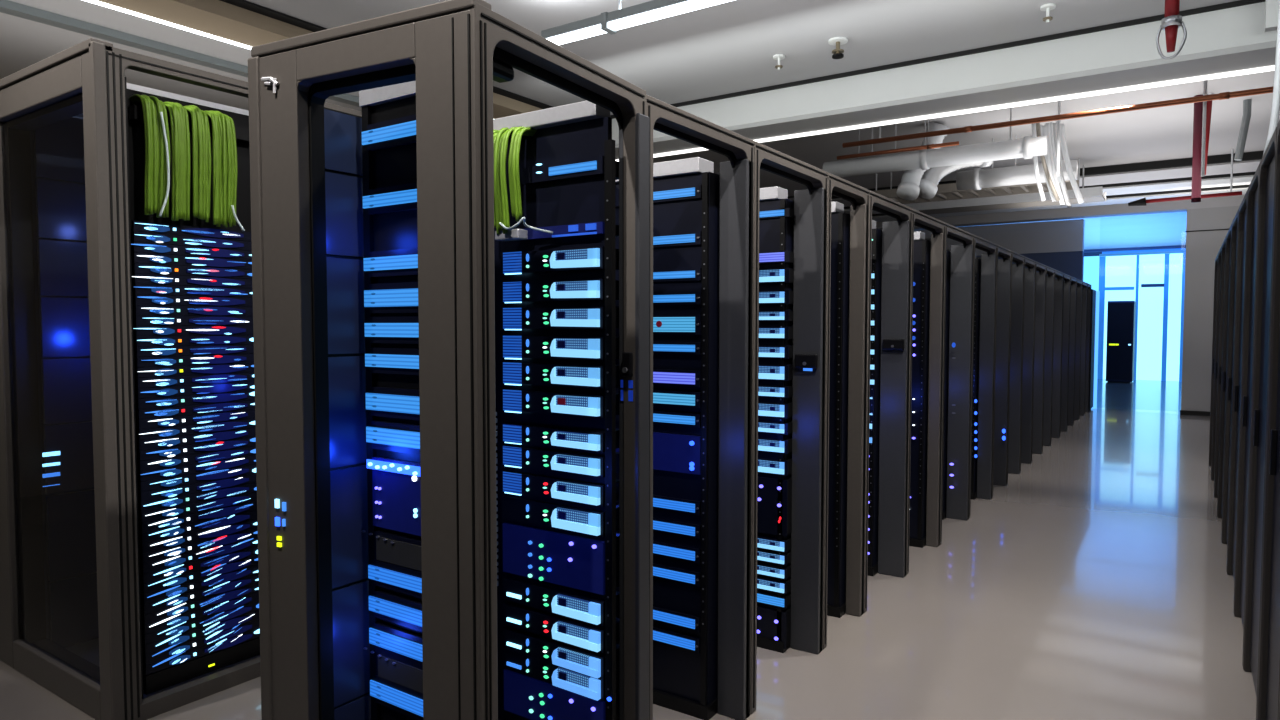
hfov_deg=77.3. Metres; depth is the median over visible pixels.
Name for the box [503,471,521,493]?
vent
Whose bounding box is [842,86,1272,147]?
copper pipe
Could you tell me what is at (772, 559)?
tray
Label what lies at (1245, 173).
beam
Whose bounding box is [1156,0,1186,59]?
pipe
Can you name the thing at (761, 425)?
grille
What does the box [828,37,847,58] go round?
sprinkler
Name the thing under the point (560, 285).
grille
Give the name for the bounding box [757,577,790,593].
server
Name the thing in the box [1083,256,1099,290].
window
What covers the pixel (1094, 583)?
floor
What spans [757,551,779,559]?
grille
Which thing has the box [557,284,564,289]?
socket
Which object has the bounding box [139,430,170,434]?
light
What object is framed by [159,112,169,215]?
cable
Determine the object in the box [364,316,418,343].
server
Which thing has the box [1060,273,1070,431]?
rack
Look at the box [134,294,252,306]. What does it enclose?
switch
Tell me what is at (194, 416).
light
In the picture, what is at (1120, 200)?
beam
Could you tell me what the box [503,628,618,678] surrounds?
server
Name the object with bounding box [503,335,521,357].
vent
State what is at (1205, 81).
rod
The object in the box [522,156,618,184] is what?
server
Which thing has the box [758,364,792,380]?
server
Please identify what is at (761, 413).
tray
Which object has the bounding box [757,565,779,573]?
grille
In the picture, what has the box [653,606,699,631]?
server
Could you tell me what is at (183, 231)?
light
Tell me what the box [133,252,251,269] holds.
switch
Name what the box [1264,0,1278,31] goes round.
conduit
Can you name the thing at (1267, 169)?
rack
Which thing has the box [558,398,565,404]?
socket
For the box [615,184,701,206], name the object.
server
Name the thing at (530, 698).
server
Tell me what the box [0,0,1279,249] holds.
ceiling
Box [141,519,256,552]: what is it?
switch
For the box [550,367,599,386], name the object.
panel
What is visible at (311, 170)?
rack
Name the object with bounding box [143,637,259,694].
plate
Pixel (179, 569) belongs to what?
light
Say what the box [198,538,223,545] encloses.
light
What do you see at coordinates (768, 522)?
server
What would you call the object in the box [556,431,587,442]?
grille
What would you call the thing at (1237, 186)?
beam
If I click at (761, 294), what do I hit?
grille
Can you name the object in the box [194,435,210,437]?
light
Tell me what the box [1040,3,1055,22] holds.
sprinkler
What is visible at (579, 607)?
tray
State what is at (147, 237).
switch
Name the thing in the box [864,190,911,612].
rack
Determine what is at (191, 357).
light
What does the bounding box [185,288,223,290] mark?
light
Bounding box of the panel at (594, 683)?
[589,677,600,691]
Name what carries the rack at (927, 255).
on the floor
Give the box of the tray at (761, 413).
[758,410,783,416]
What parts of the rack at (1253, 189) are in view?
handle, door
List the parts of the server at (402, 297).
label panel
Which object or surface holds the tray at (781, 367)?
on the server at (765, 372)
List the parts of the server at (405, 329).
label panel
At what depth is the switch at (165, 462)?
3.11 m
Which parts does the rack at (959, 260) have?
mounting rail, blank panel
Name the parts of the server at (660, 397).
label panel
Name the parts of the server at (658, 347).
label panel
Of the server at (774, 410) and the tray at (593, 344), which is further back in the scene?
the server at (774, 410)
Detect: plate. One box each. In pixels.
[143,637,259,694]
[362,530,421,571]
[363,647,422,692]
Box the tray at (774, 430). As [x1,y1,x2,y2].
[758,427,783,433]
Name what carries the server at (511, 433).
in the rack at (311, 170)
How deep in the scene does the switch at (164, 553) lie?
3.13 m
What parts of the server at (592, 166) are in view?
label panel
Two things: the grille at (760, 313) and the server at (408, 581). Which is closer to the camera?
the server at (408, 581)
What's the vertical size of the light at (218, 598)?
0.019 m
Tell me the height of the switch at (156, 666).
0.046 m
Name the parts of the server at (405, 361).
label panel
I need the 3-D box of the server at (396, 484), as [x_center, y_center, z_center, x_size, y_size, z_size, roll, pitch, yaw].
[-0.568,0.358,2.081,0.377,0.186,0.067,2,3,34]
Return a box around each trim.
[0,0,361,107]
[97,0,541,118]
[220,0,551,108]
[610,0,1264,118]
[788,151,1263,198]
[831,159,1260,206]
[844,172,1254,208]
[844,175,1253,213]
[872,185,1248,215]
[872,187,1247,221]
[876,195,1244,228]
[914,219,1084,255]
[1084,245,1185,252]
[1186,229,1228,231]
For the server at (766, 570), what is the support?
in the rack at (805, 235)
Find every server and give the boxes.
[362,114,415,150]
[362,183,416,214]
[363,248,417,276]
[364,282,417,312]
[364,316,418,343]
[365,348,418,374]
[365,387,419,420]
[366,420,419,454]
[366,457,420,535]
[368,559,421,598]
[369,590,421,631]
[369,622,422,666]
[370,675,422,719]
[501,246,618,274]
[501,279,618,302]
[501,307,618,329]
[501,335,618,359]
[501,362,618,387]
[502,389,618,417]
[502,424,618,451]
[502,445,618,476]
[502,471,618,506]
[502,496,618,536]
[503,523,618,594]
[503,578,618,625]
[503,603,618,652]
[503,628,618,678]
[504,648,619,700]
[504,669,619,719]
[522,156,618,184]
[525,222,618,239]
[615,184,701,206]
[615,231,701,248]
[615,268,701,281]
[615,292,701,305]
[616,314,700,334]
[616,388,700,407]
[616,411,700,427]
[616,432,700,474]
[616,495,700,515]
[616,617,699,652]
[653,342,700,354]
[653,369,700,386]
[653,517,700,538]
[653,541,700,563]
[653,563,700,586]
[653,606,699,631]
[757,477,791,536]
[757,536,790,552]
[757,549,790,565]
[757,563,790,579]
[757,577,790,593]
[757,591,790,607]
[757,606,790,648]
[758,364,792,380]
[758,385,792,397]
[758,402,792,418]
[758,421,791,434]
[758,438,791,453]
[758,458,791,475]
[759,208,793,218]
[759,251,793,263]
[759,268,793,283]
[759,290,793,303]
[759,311,792,320]
[759,327,792,338]
[759,346,792,358]
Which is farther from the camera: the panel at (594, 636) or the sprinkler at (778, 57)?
the sprinkler at (778, 57)
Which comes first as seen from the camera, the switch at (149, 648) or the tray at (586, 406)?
the tray at (586, 406)
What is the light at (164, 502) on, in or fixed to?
attached to the switch at (156, 504)
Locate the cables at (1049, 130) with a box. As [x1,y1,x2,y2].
[1031,121,1083,207]
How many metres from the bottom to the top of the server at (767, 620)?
0.160 m
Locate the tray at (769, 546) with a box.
[757,543,783,551]
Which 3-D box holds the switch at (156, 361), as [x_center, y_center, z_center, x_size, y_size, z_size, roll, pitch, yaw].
[-1.709,-0.002,3.171,0.060,0.037,0.545,2,3,34]
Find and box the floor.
[0,379,1256,719]
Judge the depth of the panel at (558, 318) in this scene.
2.28 m
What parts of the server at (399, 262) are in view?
label panel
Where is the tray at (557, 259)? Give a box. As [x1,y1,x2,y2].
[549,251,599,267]
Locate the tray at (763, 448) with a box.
[758,445,783,452]
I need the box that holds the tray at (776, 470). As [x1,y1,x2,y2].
[758,466,783,474]
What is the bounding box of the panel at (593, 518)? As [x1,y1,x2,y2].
[588,513,599,526]
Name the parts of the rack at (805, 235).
trim, blank panel, mounting rail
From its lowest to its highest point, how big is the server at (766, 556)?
0.046 m
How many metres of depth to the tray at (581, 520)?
2.30 m
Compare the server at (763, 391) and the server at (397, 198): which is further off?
the server at (763, 391)
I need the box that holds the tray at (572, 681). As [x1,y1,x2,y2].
[552,669,600,700]
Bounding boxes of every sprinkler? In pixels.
[773,54,784,69]
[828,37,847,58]
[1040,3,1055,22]
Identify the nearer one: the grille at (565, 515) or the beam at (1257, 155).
the grille at (565, 515)
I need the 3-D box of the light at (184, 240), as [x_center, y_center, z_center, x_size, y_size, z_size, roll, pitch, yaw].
[-1.707,-0.462,3.103,0.004,0.008,0.122,2,3,34]
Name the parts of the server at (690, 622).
label panel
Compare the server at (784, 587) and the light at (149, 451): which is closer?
the light at (149, 451)
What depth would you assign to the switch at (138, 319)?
3.09 m
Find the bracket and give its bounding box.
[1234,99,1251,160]
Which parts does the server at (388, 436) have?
label panel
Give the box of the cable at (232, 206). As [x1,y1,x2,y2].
[231,205,244,230]
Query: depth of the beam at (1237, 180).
10.93 m
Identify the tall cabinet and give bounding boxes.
[1106,301,1135,382]
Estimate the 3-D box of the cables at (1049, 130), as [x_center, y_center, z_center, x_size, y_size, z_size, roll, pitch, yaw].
[3.888,-1.837,7.446,0.558,0.835,0.217,-2,3,-31]
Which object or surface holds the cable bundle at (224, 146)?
in the rack at (72, 156)
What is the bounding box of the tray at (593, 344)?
[588,339,599,350]
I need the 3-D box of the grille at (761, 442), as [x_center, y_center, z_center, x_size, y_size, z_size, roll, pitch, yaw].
[0.528,0.365,3.544,0.198,0.027,0.004,2,3,34]
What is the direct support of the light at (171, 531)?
on the switch at (163, 533)
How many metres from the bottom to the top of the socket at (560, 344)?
0.020 m
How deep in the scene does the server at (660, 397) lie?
2.94 m
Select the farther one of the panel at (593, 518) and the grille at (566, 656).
the grille at (566, 656)
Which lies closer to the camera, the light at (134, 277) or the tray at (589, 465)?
the tray at (589, 465)
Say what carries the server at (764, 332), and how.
in the rack at (805, 235)
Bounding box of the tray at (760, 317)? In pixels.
[759,316,783,319]
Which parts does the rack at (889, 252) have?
mounting rail, trim, blank panel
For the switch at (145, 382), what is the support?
in the rack at (72, 156)
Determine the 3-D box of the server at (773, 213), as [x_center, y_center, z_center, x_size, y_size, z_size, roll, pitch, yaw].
[0.483,-0.640,3.588,0.442,0.036,0.101,2,3,34]
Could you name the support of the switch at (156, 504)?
in the rack at (72, 156)
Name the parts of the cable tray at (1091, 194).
rail, rail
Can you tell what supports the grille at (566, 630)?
attached to the server at (586, 636)
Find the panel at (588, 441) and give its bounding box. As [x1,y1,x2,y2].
[550,432,599,450]
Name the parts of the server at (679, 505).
label panel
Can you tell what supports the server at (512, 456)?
in the rack at (311, 170)
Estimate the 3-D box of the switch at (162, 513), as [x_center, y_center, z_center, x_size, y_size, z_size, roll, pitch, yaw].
[-1.709,0.572,3.196,0.060,0.037,0.545,2,3,34]
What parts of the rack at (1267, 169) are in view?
handle, door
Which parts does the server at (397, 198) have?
label panel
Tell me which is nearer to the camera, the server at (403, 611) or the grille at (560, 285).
the server at (403, 611)
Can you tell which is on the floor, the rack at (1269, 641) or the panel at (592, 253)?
the rack at (1269, 641)
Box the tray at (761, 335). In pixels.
[759,333,783,337]
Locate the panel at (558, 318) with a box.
[550,310,599,326]
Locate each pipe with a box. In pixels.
[822,107,1047,176]
[837,120,958,159]
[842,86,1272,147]
[1128,149,1241,205]
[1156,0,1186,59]
[1191,93,1213,202]
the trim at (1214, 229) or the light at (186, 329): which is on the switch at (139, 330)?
the light at (186, 329)
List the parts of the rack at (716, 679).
trim, blank panel, mounting rail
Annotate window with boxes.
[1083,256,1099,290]
[1097,248,1185,381]
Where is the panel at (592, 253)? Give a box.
[587,248,599,258]
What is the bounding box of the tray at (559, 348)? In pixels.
[550,339,599,357]
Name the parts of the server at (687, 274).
label panel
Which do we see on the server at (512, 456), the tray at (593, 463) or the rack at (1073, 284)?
the tray at (593, 463)
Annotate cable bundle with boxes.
[129,94,169,217]
[163,101,189,220]
[183,105,210,221]
[205,110,237,226]
[493,127,516,234]
[508,126,536,220]
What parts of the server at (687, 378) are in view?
label panel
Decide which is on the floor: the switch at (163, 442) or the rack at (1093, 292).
the rack at (1093, 292)
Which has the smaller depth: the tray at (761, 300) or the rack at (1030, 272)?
the tray at (761, 300)
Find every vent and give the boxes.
[503,251,521,273]
[503,282,521,301]
[503,308,521,328]
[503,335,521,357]
[503,362,521,383]
[503,389,521,411]
[503,424,521,442]
[503,446,521,466]
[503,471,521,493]
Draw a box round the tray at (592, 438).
[588,434,599,443]
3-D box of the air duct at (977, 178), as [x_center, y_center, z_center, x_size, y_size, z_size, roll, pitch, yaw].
[3.972,-2.103,8.463,1.150,0.537,0.234,2,3,34]
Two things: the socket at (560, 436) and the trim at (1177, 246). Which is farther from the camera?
the trim at (1177, 246)
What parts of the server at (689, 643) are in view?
label panel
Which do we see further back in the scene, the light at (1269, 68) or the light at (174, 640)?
the light at (1269, 68)
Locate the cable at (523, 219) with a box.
[499,217,553,233]
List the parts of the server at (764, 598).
label panel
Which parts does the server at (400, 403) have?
label panel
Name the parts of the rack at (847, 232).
trim, blank panel, mounting rail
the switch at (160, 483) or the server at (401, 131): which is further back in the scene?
the switch at (160, 483)
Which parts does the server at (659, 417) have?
label panel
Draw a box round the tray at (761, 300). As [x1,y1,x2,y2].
[759,298,783,302]
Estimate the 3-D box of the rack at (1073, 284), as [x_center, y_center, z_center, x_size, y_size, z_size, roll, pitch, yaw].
[5.762,-0.104,11.296,0.603,2.100,0.746,2,3,34]
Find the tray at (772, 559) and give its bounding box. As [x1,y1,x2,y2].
[757,556,783,563]
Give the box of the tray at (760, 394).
[758,392,783,396]
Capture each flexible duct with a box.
[896,122,949,199]
[919,161,992,198]
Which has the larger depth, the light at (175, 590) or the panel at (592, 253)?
the light at (175, 590)
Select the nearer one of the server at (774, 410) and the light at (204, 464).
the light at (204, 464)
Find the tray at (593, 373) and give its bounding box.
[588,368,599,378]
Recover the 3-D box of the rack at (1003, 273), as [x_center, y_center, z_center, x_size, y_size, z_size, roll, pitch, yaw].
[2.870,0.082,7.051,0.603,2.100,0.666,2,3,34]
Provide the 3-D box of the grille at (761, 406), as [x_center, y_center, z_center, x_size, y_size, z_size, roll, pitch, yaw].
[0.527,0.207,3.538,0.198,0.029,0.004,2,3,34]
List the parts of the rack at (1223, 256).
handle, door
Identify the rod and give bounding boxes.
[1056,101,1060,175]
[1201,80,1206,175]
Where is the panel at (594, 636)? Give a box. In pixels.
[588,630,600,643]
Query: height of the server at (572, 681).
0.064 m
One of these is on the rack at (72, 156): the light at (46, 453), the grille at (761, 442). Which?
the light at (46, 453)
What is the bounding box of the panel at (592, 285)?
[587,280,599,290]
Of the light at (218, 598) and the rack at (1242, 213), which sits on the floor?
the rack at (1242, 213)
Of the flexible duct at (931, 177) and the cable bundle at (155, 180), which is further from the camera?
the flexible duct at (931, 177)
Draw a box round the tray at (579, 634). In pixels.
[551,622,600,651]
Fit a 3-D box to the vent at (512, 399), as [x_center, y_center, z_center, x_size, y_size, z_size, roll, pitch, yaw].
[-0.390,0.124,2.442,0.075,0.065,0.003,2,3,34]
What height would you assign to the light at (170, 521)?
0.011 m
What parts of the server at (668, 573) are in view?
label panel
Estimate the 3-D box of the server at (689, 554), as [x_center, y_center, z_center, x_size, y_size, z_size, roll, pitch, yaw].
[0.070,0.709,3.064,0.416,0.052,0.101,2,3,34]
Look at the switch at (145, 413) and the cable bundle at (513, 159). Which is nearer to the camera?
the cable bundle at (513, 159)
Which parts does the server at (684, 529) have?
label panel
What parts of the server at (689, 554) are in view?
label panel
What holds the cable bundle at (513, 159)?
in the rack at (311, 170)
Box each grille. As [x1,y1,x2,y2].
[555,249,586,259]
[556,281,586,290]
[556,309,587,318]
[556,338,587,348]
[556,366,587,377]
[556,395,587,406]
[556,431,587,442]
[556,454,587,466]
[556,481,587,495]
[557,507,588,523]
[557,594,590,612]
[557,621,590,639]
[557,647,590,666]
[557,667,590,687]
[757,538,779,546]
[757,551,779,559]
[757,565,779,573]
[757,579,779,587]
[758,366,779,373]
[758,387,779,392]
[758,403,779,410]
[758,422,779,428]
[758,439,779,446]
[758,460,779,468]
[759,269,779,276]
[759,292,779,297]
[759,312,779,315]
[759,328,779,333]
[759,347,779,352]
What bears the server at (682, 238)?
in the rack at (716, 679)
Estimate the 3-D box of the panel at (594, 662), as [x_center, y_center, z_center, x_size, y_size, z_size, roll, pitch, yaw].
[-0.130,0.870,2.292,0.035,0.030,0.012,2,3,34]
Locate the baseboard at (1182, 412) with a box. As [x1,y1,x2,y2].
[1180,410,1209,415]
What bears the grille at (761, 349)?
attached to the server at (786, 352)
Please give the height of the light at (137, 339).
0.007 m
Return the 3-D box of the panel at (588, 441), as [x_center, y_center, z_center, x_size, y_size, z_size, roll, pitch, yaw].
[-0.187,0.232,2.300,0.171,0.043,0.016,2,3,34]
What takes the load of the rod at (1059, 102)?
hanging from the ceiling
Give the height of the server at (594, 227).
0.033 m
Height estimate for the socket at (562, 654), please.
0.018 m
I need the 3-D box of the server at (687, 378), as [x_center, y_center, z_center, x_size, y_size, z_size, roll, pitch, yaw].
[0.070,0.062,3.036,0.416,0.059,0.101,2,3,34]
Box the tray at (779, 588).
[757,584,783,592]
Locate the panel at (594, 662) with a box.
[589,657,600,670]
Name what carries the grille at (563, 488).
attached to the server at (514, 483)
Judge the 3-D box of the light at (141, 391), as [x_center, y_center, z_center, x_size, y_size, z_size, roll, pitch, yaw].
[-1.808,0.118,2.981,0.004,0.007,0.098,2,3,34]
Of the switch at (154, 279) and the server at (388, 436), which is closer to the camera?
the server at (388, 436)
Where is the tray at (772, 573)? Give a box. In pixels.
[757,570,783,578]
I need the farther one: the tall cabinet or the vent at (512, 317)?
the tall cabinet
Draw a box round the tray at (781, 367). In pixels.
[780,366,783,373]
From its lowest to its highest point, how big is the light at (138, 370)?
0.004 m
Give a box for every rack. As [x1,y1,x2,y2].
[0,38,260,719]
[248,0,649,719]
[324,102,361,117]
[615,95,753,719]
[750,141,827,713]
[823,172,868,648]
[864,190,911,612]
[906,208,944,574]
[940,223,973,543]
[969,235,996,517]
[992,245,1011,497]
[1007,251,1023,483]
[1020,256,1035,472]
[1031,261,1045,462]
[1042,266,1054,452]
[1051,270,1063,437]
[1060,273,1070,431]
[1067,276,1076,426]
[1073,279,1081,424]
[1079,281,1086,416]
[1084,283,1090,413]
[1088,289,1095,410]
[1209,255,1217,465]
[1211,246,1221,479]
[1214,237,1225,508]
[1217,224,1231,540]
[1222,209,1238,549]
[1227,190,1247,612]
[1234,164,1259,665]
[1243,127,1276,719]
[1257,120,1279,719]
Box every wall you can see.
[976,251,1083,280]
[1084,252,1101,277]
[1092,250,1184,408]
[1181,206,1239,411]
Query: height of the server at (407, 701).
0.075 m
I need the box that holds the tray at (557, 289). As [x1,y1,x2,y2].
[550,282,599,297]
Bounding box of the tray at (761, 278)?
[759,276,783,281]
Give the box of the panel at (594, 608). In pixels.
[588,602,600,615]
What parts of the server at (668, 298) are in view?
label panel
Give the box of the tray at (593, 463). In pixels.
[588,458,599,468]
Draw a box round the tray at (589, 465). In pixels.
[550,455,599,475]
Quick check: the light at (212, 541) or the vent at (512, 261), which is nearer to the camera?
the vent at (512, 261)
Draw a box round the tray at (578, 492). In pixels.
[551,482,599,505]
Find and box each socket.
[557,253,564,259]
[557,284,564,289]
[557,312,564,317]
[557,341,564,347]
[557,369,565,375]
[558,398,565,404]
[558,434,565,439]
[558,457,565,463]
[558,484,565,491]
[558,511,565,519]
[559,598,565,606]
[559,625,566,633]
[559,651,566,659]
[559,672,566,680]
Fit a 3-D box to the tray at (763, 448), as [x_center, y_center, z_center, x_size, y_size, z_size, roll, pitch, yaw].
[0.535,0.389,3.538,0.218,0.022,0.008,2,3,34]
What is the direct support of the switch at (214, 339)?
in the rack at (72, 156)
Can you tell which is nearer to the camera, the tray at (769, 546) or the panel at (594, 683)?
the panel at (594, 683)
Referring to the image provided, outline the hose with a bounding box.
[1263,0,1279,154]
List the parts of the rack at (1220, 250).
handle, door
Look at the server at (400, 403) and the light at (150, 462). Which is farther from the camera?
the light at (150, 462)
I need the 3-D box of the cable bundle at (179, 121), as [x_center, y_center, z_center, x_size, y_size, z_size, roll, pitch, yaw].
[-1.769,-0.749,3.031,0.154,0.453,0.064,2,3,34]
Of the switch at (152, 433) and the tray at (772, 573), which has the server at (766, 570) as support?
the tray at (772, 573)
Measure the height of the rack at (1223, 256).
2.100 m
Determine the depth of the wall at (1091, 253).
21.56 m
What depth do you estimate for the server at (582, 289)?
2.32 m
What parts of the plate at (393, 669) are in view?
plate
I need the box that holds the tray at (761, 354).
[759,352,783,356]
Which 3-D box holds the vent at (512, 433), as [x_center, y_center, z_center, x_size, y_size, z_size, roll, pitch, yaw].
[-0.391,0.225,2.446,0.075,0.054,0.003,2,3,34]
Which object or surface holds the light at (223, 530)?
on the switch at (159, 544)
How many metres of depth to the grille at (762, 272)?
3.48 m
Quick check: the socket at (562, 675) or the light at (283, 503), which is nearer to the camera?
the light at (283, 503)
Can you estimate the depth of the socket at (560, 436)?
2.32 m
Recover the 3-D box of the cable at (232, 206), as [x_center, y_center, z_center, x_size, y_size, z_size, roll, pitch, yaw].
[-1.587,-0.559,3.157,0.010,0.101,0.055,2,3,34]
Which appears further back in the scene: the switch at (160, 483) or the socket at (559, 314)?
the switch at (160, 483)
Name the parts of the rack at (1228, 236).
handle, door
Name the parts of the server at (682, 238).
label panel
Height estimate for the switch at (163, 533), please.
0.038 m
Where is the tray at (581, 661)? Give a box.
[551,649,600,678]
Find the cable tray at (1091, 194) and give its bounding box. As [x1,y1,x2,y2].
[903,158,1105,214]
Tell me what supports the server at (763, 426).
in the rack at (805, 235)
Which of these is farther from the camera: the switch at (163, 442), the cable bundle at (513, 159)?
the switch at (163, 442)
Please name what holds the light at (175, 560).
on the switch at (160, 564)
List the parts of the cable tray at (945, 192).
rail, rail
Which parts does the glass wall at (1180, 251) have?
edge post, head rail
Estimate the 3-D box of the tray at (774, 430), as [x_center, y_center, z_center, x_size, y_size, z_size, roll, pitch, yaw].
[0.535,0.307,3.534,0.218,0.018,0.008,2,3,34]
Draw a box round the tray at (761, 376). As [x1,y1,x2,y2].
[758,373,783,379]
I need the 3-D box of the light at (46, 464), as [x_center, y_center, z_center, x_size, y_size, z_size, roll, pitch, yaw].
[-2.488,0.442,3.381,0.009,0.012,0.062,2,3,34]
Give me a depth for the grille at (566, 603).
2.33 m
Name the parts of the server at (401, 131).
label panel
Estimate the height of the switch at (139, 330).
0.037 m
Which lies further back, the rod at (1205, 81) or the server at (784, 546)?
the rod at (1205, 81)
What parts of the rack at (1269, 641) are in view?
door, handle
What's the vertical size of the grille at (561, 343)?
0.030 m
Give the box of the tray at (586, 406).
[550,396,599,416]
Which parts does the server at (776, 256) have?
label panel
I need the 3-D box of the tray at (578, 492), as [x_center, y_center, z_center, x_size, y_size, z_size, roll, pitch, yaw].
[-0.187,0.384,2.307,0.171,0.049,0.016,2,3,34]
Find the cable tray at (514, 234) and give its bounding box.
[495,229,527,240]
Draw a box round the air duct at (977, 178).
[956,135,1077,189]
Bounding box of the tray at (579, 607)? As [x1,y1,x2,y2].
[551,595,600,624]
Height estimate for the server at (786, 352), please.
0.054 m
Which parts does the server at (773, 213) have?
label panel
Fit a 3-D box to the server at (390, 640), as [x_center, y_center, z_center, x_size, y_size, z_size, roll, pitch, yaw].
[-0.566,0.755,2.101,0.377,0.075,0.061,2,3,34]
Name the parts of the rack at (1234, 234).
handle, door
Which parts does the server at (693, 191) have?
label panel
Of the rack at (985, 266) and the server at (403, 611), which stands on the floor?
the rack at (985, 266)
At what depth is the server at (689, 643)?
2.98 m
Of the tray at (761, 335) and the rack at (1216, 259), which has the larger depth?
the rack at (1216, 259)
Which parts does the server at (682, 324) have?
label panel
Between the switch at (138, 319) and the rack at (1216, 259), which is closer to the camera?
the switch at (138, 319)
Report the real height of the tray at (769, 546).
0.018 m
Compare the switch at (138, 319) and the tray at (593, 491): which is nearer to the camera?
the tray at (593, 491)
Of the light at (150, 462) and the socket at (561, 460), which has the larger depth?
the light at (150, 462)
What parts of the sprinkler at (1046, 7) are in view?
stem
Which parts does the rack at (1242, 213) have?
handle, door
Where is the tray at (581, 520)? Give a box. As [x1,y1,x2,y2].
[551,508,600,535]
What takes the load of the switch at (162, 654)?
in the rack at (72, 156)
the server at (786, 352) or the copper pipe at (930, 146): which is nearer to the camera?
the server at (786, 352)
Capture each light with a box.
[42,451,59,456]
[42,462,59,466]
[42,472,59,477]
[83,0,250,49]
[131,244,166,246]
[132,276,172,278]
[137,339,165,340]
[138,370,172,371]
[139,266,169,268]
[139,296,163,297]
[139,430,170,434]
[140,390,167,392]
[141,359,172,360]
[141,468,175,474]
[143,498,177,506]
[145,409,178,412]
[145,438,178,442]
[145,508,175,515]
[146,449,176,453]
[147,399,176,401]
[147,585,179,597]
[148,460,169,464]
[148,517,177,525]
[149,526,179,535]
[149,547,180,556]
[149,574,180,585]
[150,537,181,545]
[150,614,179,626]
[152,488,181,494]
[152,643,178,656]
[152,651,184,666]
[153,556,179,564]
[153,594,179,605]
[154,564,183,574]
[156,634,180,645]
[157,603,185,614]
[158,622,184,634]
[182,230,211,233]
[183,239,215,242]
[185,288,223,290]
[186,329,218,330]
[191,357,213,358]
[193,415,218,418]
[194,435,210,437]
[195,517,224,526]
[196,462,216,466]
[196,469,228,475]
[198,526,230,534]
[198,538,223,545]
[200,594,223,604]
[206,629,222,639]
[275,499,279,507]
[275,517,279,526]
[282,502,285,510]
[282,519,285,526]
[541,0,732,44]
[615,66,1274,161]
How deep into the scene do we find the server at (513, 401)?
2.33 m
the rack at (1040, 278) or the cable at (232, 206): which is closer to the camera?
the cable at (232, 206)
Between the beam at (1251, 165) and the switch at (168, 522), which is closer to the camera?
the switch at (168, 522)
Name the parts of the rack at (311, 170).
corner post, panel, door, mounting rail, rail, trim, blank panel, trim, aisle frame, blank panel, mounting rail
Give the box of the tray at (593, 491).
[588,486,599,497]
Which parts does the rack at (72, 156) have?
rail, panel, panel, corner post, mounting rail, panel, aisle frame, cable lip, blank panel, rail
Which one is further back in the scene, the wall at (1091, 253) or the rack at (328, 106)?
the wall at (1091, 253)
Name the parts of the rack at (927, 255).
trim, blank panel, mounting rail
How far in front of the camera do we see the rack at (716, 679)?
2.90 m
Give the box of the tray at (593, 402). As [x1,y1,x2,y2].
[588,397,599,408]
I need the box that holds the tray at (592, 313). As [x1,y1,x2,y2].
[588,309,599,318]
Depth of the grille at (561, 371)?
2.30 m
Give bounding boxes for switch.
[131,242,251,259]
[132,220,250,240]
[132,231,251,250]
[132,273,251,287]
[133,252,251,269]
[133,263,251,278]
[133,284,252,297]
[133,326,252,335]
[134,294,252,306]
[134,305,252,315]
[134,315,252,324]
[135,335,253,345]
[135,344,253,356]
[135,353,253,366]
[136,363,253,377]
[136,372,253,387]
[136,381,254,398]
[137,390,254,408]
[137,400,254,418]
[137,409,254,429]
[137,418,254,439]
[138,427,255,449]
[138,437,255,460]
[138,446,255,470]
[139,455,255,480]
[139,464,255,491]
[139,473,255,501]
[139,482,256,511]
[140,492,256,521]
[140,501,256,532]
[140,510,256,542]
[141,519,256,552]
[141,528,257,562]
[141,537,257,573]
[141,546,257,583]
[142,556,257,593]
[142,565,257,603]
[142,574,258,613]
[143,583,258,623]
[143,592,258,633]
[143,601,258,644]
[143,610,258,654]
[144,619,259,664]
[144,628,259,674]
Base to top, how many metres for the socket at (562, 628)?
0.019 m
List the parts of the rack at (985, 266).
mounting rail, blank panel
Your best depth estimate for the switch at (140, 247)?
3.08 m
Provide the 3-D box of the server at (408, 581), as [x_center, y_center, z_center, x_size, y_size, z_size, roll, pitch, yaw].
[-0.566,0.579,2.093,0.377,0.070,0.061,2,3,34]
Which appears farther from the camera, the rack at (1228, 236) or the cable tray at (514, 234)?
the rack at (1228, 236)
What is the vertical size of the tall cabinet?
2.036 m
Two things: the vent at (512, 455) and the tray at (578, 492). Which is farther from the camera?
the vent at (512, 455)
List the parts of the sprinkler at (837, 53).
stem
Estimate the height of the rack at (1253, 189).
2.100 m
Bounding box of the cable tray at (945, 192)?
[873,172,1078,203]
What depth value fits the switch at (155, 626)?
3.14 m
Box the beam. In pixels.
[612,2,1276,159]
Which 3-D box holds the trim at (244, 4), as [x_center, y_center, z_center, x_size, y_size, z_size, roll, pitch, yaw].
[-3.142,-2.170,3.983,0.100,0.012,9.200,2,3,34]
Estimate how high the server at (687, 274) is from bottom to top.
0.044 m
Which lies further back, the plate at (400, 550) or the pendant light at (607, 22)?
the pendant light at (607, 22)
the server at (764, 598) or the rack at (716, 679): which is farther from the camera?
the server at (764, 598)
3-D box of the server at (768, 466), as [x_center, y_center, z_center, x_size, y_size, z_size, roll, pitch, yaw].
[0.482,0.465,3.636,0.442,0.063,0.104,2,3,34]
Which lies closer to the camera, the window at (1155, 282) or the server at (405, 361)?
the server at (405, 361)
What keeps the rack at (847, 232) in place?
on the floor

